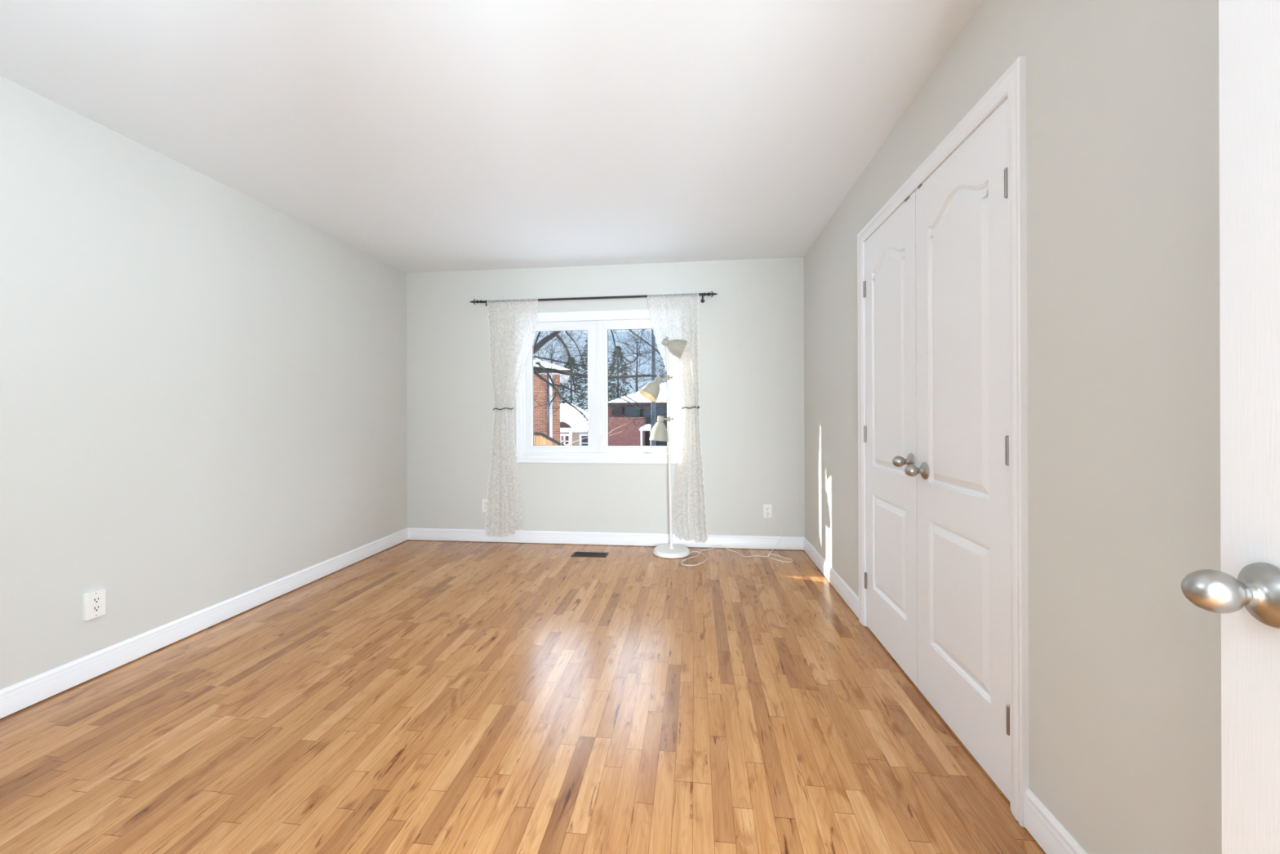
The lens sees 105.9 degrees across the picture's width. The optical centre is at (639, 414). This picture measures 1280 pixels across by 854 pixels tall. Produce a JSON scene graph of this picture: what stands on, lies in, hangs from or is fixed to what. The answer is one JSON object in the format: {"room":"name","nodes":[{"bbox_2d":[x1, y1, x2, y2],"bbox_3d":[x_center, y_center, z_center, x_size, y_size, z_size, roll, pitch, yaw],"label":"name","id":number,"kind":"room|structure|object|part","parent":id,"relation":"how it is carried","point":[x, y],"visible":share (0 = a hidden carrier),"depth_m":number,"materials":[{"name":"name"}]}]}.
{"room":"empty bedroom","nodes":[
{"label":"empty bedroom","id":0,"kind":"room"},
{"bbox_2d":[0,75,407,689],"bbox_3d":[-2.434,-0.043,2.301,0.120,2.490,4.485,0,0,6],"label":"wall","id":1,"kind":"structure","parent":0,"point":[203,385],"depth_m":2.39,"materials":[{"name":"white paint"}]},
{"bbox_2d":[83,588,106,620],"bbox_3d":[-2.382,0.830,2.112,0.019,0.115,0.070,0,0,6],"label":"wall outlet","id":2,"kind":"object","parent":1,"relation":"attached to","point":[94,602],"visible":1,"depth_m":2.10,"materials":[{"name":"white plastic"}]},
{"bbox_2d":[91,595,101,605],"bbox_3d":[-2.375,0.813,2.111,0.003,0.033,0.033,0,0,6],"label":"receptacle","id":3,"kind":"object","parent":2,"relation":"attached to","point":[95,599],"depth_m":2.11,"materials":[{"name":"white plastic"}]},
{"bbox_2d":[91,602,101,613],"bbox_3d":[-2.375,0.846,2.111,0.003,0.033,0.033,0,0,6],"label":"receptacle","id":4,"kind":"object","parent":2,"relation":"attached to","point":[95,606],"depth_m":2.11,"materials":[{"name":"white plastic"}]},
{"bbox_2d":[0,528,408,718],"bbox_3d":[-2.362,1.094,2.295,0.014,0.103,4.285,0,0,6],"label":"baseboard","id":5,"kind":"structure","parent":1,"relation":"attached to","point":[15,697],"depth_m":2.38,"materials":[{"name":"white paint"}]},
{"bbox_2d":[0,0,982,272],"bbox_3d":[-0.635,-1.336,1.280,3.938,0.080,6.105,0,0,6],"label":"ceiling","id":6,"kind":"structure","parent":0,"point":[415,135],"depth_m":2.02,"materials":[{"name":"white paint"}]},
{"bbox_2d":[0,539,1046,853],"bbox_3d":[-0.347,1.168,1.276,4.488,0.050,5.955,0,0,6],"label":"floor","id":7,"kind":"structure","parent":0,"point":[410,696],"depth_m":1.76,"materials":[{"name":"brown wood"}]},
{"bbox_2d":[571,551,608,557],"bbox_3d":[-0.406,1.139,3.928,0.287,0.004,0.126,0,0,6],"label":"floor vent","id":8,"kind":"object","parent":7,"relation":"in","point":[601,554],"visible":1,"depth_m":3.92,"materials":[{"name":"brown metal"}]},
{"bbox_2d":[640,337,792,565],"bbox_3d":[0.590,0.252,3.852,1.187,1.766,0.504,0,0,6],"label":"floor lamp","id":9,"kind":"object","parent":7,"relation":"on","point":[651,391],"visible":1,"depth_m":3.91,"materials":[{"name":"white metal"}]},
{"bbox_3d":[0.079,-0.188,3.902,0.164,0.176,0.159,0,0,6],"label":"lamp shade","id":10,"kind":"part","parent":9,"relation":"part of","materials":[{"name":"beige metal"}]},
{"bbox_3d":[0.150,0.143,3.918,0.154,0.160,0.155,0,0,6],"label":"lamp shade","id":11,"kind":"part","parent":9,"relation":"part of","materials":[{"name":"white metal"}]},
{"bbox_3d":[0.205,-0.298,3.948,0.078,0.040,0.029,0,0,-15],"label":"arm","id":12,"kind":"part","parent":9,"relation":"part of","materials":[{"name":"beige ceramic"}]},
{"bbox_3d":[0.304,-0.529,3.931,0.167,0.160,0.155,0,0,6],"label":"lamp shade","id":13,"kind":"part","parent":9,"relation":"part of","materials":[{"name":"beige ceramic"}]},
{"bbox_3d":[0.745,0.990,3.864,0.901,0.290,0.413,0,0,-5],"label":"power cord","id":14,"kind":"part","parent":9,"relation":"part of","materials":[{"name":"white plastic"}]},
{"bbox_2d":[406,257,804,550],"bbox_3d":[-0.377,-0.055,4.275,3.765,2.490,0.100,0,0,6],"label":"wall","id":15,"kind":"structure","parent":0,"point":[751,337],"depth_m":4.20,"materials":[{"name":"white paint"}]},
{"bbox_2d":[482,498,487,511],"bbox_3d":[-1.382,0.818,4.335,0.070,0.115,0.009,0,0,6],"label":"wall outlet","id":16,"kind":"object","parent":15,"relation":"attached to","point":[484,500],"visible":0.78,"depth_m":4.33,"materials":[{"name":"white plastic"}]},
{"bbox_2d":[469,291,717,306],"bbox_3d":[-0.424,-0.982,4.170,2.170,0.076,0.115,0,0,6],"label":"curtain rod","id":17,"kind":"object","parent":15,"relation":"attached to","point":[712,294],"visible":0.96,"depth_m":4.12,"materials":[{"name":"black metal"}]},
{"bbox_2d":[484,297,537,537],"bbox_3d":[-1.122,0.036,4.237,0.497,2.081,0.088,0,0,6],"label":"curtain","id":18,"kind":"object","parent":17,"relation":"hanging from","point":[512,324],"visible":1,"depth_m":4.23,"materials":[{"name":"fabric"}]},
{"bbox_2d":[647,293,707,542],"bbox_3d":[0.318,0.032,4.076,0.497,2.085,0.090,0,0,6],"label":"curtain","id":19,"kind":"object","parent":17,"relation":"hanging from","point":[674,317],"visible":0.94,"depth_m":4.06,"materials":[{"name":"fabric"}]},
{"bbox_2d":[681,406,699,408],"bbox_3d":[0.427,-0.056,4.067,0.148,0.022,0.088,0,0,6],"label":"tieback","id":20,"kind":"object","parent":19,"relation":"attached to","point":[684,406],"visible":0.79,"depth_m":4.03,"materials":[{"name":"black fabric"}]},
{"bbox_2d":[515,309,682,463],"bbox_3d":[-0.358,-0.237,4.310,1.544,1.329,0.214,0,0,6],"label":"window","id":21,"kind":"structure","parent":15,"relation":"in","point":[597,324],"depth_m":4.24,"materials":[{"name":"white paint"}]},
{"bbox_3d":[-0.715,-0.240,4.316,0.608,1.163,0.053,0,0,6],"label":"sash","id":22,"kind":"part","parent":21,"relation":"part of","materials":[{"name":"white plastic"}]},
{"bbox_3d":[-0.007,-0.243,4.236,0.606,1.163,0.053,0,0,6],"label":"sash","id":23,"kind":"part","parent":21,"relation":"part of","materials":[{"name":"white plastic"}]},
{"bbox_3d":[0.078,0.324,4.182,0.100,0.029,0.039,0,0,6],"label":"crank handle","id":24,"kind":"part","parent":21,"relation":"part of","materials":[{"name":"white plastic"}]},
{"bbox_2d":[407,528,804,549],"bbox_3d":[-0.378,1.083,4.219,3.525,0.103,0.014,0,0,6],"label":"baseboard","id":25,"kind":"structure","parent":15,"relation":"attached to","point":[431,534],"depth_m":4.21,"materials":[{"name":"white paint"}]},
{"bbox_2d":[763,503,772,517],"bbox_3d":[1.072,0.812,4.057,0.070,0.115,0.009,0,0,6],"label":"wall outlet","id":26,"kind":"object","parent":15,"relation":"attached to","point":[767,508],"visible":1,"depth_m":4.05,"materials":[{"name":"white plastic"}]},
{"bbox_2d":[804,0,1222,853],"bbox_3d":[1.495,-0.061,1.806,0.750,2.490,4.385,0,0,6],"label":"wall","id":27,"kind":"structure","parent":0,"point":[1122,127],"depth_m":1.07,"materials":[{"name":"white paint"}]},
{"bbox_2d":[803,537,858,617],"bbox_3d":[1.289,1.075,3.339,0.014,0.103,1.387,0,0,6],"label":"baseboard","id":28,"kind":"structure","parent":27,"relation":"attached to","point":[851,599],"depth_m":3.14,"materials":[{"name":"white paint"}]},
{"bbox_2d":[863,191,917,687],"bbox_3d":[1.149,0.103,2.289,0.110,2.042,0.599,0,0,6],"label":"door","id":29,"kind":"structure","parent":27,"relation":"in","point":[890,429],"depth_m":2.23,"materials":[{"name":"white paint"}]},
{"bbox_3d":[1.095,0.199,2.040,0.057,0.048,0.048,0,0,6],"label":"handle","id":30,"kind":"part","parent":29,"relation":"part of","materials":[{"name":"silver metal"}]},
{"bbox_2d":[904,183,922,201],"bbox_3d":[1.143,-0.916,2.003,0.026,0.006,0.150,0,0,6],"label":"door catch","id":31,"kind":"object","parent":27,"relation":"in","point":[920,185],"depth_m":2.04,"materials":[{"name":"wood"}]},
{"bbox_2d":[857,55,1029,826],"bbox_3d":[1.128,0.075,1.987,0.020,2.118,1.329,0,0,6],"label":"door frame","id":32,"kind":"structure","parent":27,"relation":"attached to","point":[1011,86],"depth_m":1.35,"materials":[{"name":"white paint"}]},
{"bbox_2d":[904,98,1009,800],"bbox_3d":[1.081,0.104,1.689,0.110,2.042,0.599,0,0,6],"label":"door","id":33,"kind":"structure","parent":27,"relation":"in","point":[962,469],"depth_m":1.62,"materials":[{"name":"white paint"}]},
{"bbox_3d":[1.081,0.223,1.919,0.057,0.048,0.048,0,0,6],"label":"handle","id":34,"kind":"part","parent":33,"relation":"part of","materials":[{"name":"silver metal"}]},
{"bbox_2d":[1023,788,1087,853],"bbox_3d":[0.973,1.080,0.549,0.014,0.103,1.567,0,0,6],"label":"baseboard","id":35,"kind":"structure","parent":27,"relation":"attached to","point":[1042,824],"depth_m":1.25,"materials":[{"name":"white paint"}]},
{"bbox_3d":[-0.930,-0.048,-0.076,3.645,2.490,0.100,0,0,6],"label":"wall","id":36,"kind":"structure","parent":0,"visible":0},
{"bbox_2d":[1180,0,1279,853],"bbox_3d":[0.603,0.114,0.227,0.111,2.030,0.768,0,0,14],"label":"door","id":37,"kind":"structure","parent":36,"relation":"in","point":[1246,589],"depth_m":0.56,"materials":[{"name":"white paint"}]},
{"bbox_3d":[0.655,0.201,0.549,0.057,0.048,0.048,0,0,14],"label":"handle","id":38,"kind":"part","parent":37,"relation":"part of","materials":[{"name":"silver metal"}]},
{"label":"outside","id":39,"kind":"structure","parent":0,"visible":0},
{"bbox_3d":[7.575,2.499,66.703,140.000,0.200,125.745,0,0,6],"label":"ground","id":40,"kind":"structure","parent":39,"visible":0},
{"bbox_2d":[533,431,564,444],"bbox_3d":[-1.759,1.380,8.269,2.680,2.245,0.088,0,0,6],"label":"wooden fence","id":41,"kind":"object","parent":40,"relation":"on","point":[537,440],"visible":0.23,"depth_m":8.26,"materials":[{"name":"brown wood"}]},
{"bbox_2d":[533,357,570,444],"bbox_3d":[-7.259,-0.328,22.317,7.920,5.686,6.000,0,0,-10],"label":"brick house","id":42,"kind":"structure","parent":40,"relation":"on","point":[548,426],"depth_m":20.39,"materials":[{"name":"red"}]},
{"bbox_2d":[534,330,587,399],"bbox_3d":[-12.921,-8.248,66.301,14.251,21.500,17.510,0,0,19],"label":"bare tree","id":43,"kind":"object","parent":40,"relation":"on","point":[559,357],"visible":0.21,"depth_m":67.35,"materials":[{"name":"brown plant"}]},
{"bbox_2d":[560,403,587,445],"bbox_3d":[-3.895,0.901,29.855,3.573,3.181,6.550,0,0,6],"label":"cottage","id":44,"kind":"structure","parent":40,"relation":"on","point":[567,432],"depth_m":27.59,"materials":[{"name":"beige"}]},
{"bbox_3d":[-4.436,1.478,27.662,0.751,0.475,0.027,0,0,6],"label":"pane","id":45,"kind":"part","parent":44,"relation":"part of","materials":[{"name":"clear glass"}]},
{"bbox_3d":[-3.829,1.697,26.674,0.140,1.595,0.140,0,0,6],"label":"porch post","id":46,"kind":"part","parent":44,"relation":"part of","materials":[{"name":"white wood"}]},
{"bbox_3d":[-3.126,1.564,27.513,0.390,0.658,0.027,0,0,6],"label":"pane","id":47,"kind":"part","parent":44,"relation":"part of","materials":[{"name":"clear glass"}]},
{"bbox_2d":[560,356,587,408],"bbox_3d":[-6.705,-1.644,48.123,4.369,8.261,4.400,0,0,6],"label":"conifer","id":48,"kind":"object","parent":40,"relation":"on","point":[566,365],"visible":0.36,"depth_m":47.93,"materials":[{"name":"green plant"}]},
{"bbox_2d":[538,330,636,404],"bbox_3d":[-10.283,-13.208,101.782,22.868,31.321,19.304,0,0,6],"label":"bare tree","id":49,"kind":"object","parent":40,"relation":"on","point":[578,331],"visible":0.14,"depth_m":100.37,"materials":[{"name":"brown plant"}]},
{"bbox_2d":[572,339,617,412],"bbox_3d":[-3.986,-2.345,40.663,5.302,9.652,4.732,0,0,-27],"label":"conifer","id":50,"kind":"object","parent":40,"relation":"on","point":[585,346],"visible":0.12,"depth_m":40.54,"materials":[{"name":"green plant"}]},
{"bbox_2d":[533,329,666,435],"bbox_3d":[-1.184,-1.173,9.671,4.459,7.384,1.529,0,0,1],"label":"bare tree","id":51,"kind":"object","parent":40,"relation":"on","point":[536,347],"visible":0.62,"depth_m":9.63,"materials":[{"name":"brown plant"}]},
{"bbox_2d":[608,345,631,400],"bbox_3d":[-2.056,-2.070,46.444,3.953,9.073,4.041,0,0,6],"label":"conifer","id":52,"kind":"object","parent":40,"relation":"on","point":[620,348],"visible":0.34,"depth_m":46.40,"materials":[{"name":"green plant"}]},
{"bbox_2d":[577,328,666,397],"bbox_3d":[0.192,-5.499,52.771,13.706,15.904,11.471,0,0,-35],"label":"bare tree","id":53,"kind":"object","parent":40,"relation":"on","point":[642,330],"visible":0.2,"depth_m":51.96,"materials":[{"name":"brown plant"}]},
{"bbox_2d":[608,382,666,445],"bbox_3d":[2.232,0.169,30.719,8.325,4.584,9.650,0,0,6],"label":"house","id":54,"kind":"structure","parent":40,"relation":"on","point":[628,437],"depth_m":28.37,"materials":[{"name":"red brick"}]},
{"bbox_3d":[-1.342,-0.173,29.321,0.511,0.580,0.027,0,0,6],"label":"pane","id":55,"kind":"part","parent":54,"relation":"part of","materials":[{"name":"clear glass"}]},
{"bbox_3d":[-0.467,-0.177,29.222,0.859,0.580,0.027,0,0,6],"label":"pane","id":56,"kind":"part","parent":54,"relation":"part of","materials":[{"name":"clear glass"}]},
{"bbox_3d":[0.080,1.686,26.261,0.100,1.580,0.100,0,0,6],"label":"porch post","id":57,"kind":"part","parent":54,"relation":"part of","materials":[{"name":"white"}]},
{"bbox_3d":[0.423,-0.181,29.121,0.388,0.580,0.027,0,0,6],"label":"pane","id":58,"kind":"part","parent":54,"relation":"part of","materials":[{"name":"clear glass"}]},
{"bbox_3d":[0.674,1.731,28.805,0.654,1.480,0.590,0,0,6],"label":"doorway","id":59,"kind":"part","parent":54,"relation":"part of","materials":[{"name":"black"}]},
{"bbox_3d":[1.229,-0.185,29.030,0.616,0.580,0.027,0,0,6],"label":"pane","id":60,"kind":"part","parent":54,"relation":"part of","materials":[{"name":"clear glass"}]},
{"bbox_2d":[611,328,666,388],"bbox_3d":[2.912,-7.528,66.262,17.297,19.906,15.381,0,0,42],"label":"bare tree","id":61,"kind":"object","parent":40,"relation":"on","point":[639,329],"visible":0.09,"depth_m":66.34,"materials":[{"name":"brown plant"}]},
{"bbox_2d":[650,328,656,445],"bbox_3d":[0.621,-3.023,23.072,1.800,11.000,0.240,0,0,6],"label":"utility pole","id":62,"kind":"object","parent":40,"relation":"on","point":[652,336],"visible":0.29,"depth_m":22.98,"materials":[{"name":"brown wood"}]}
]}

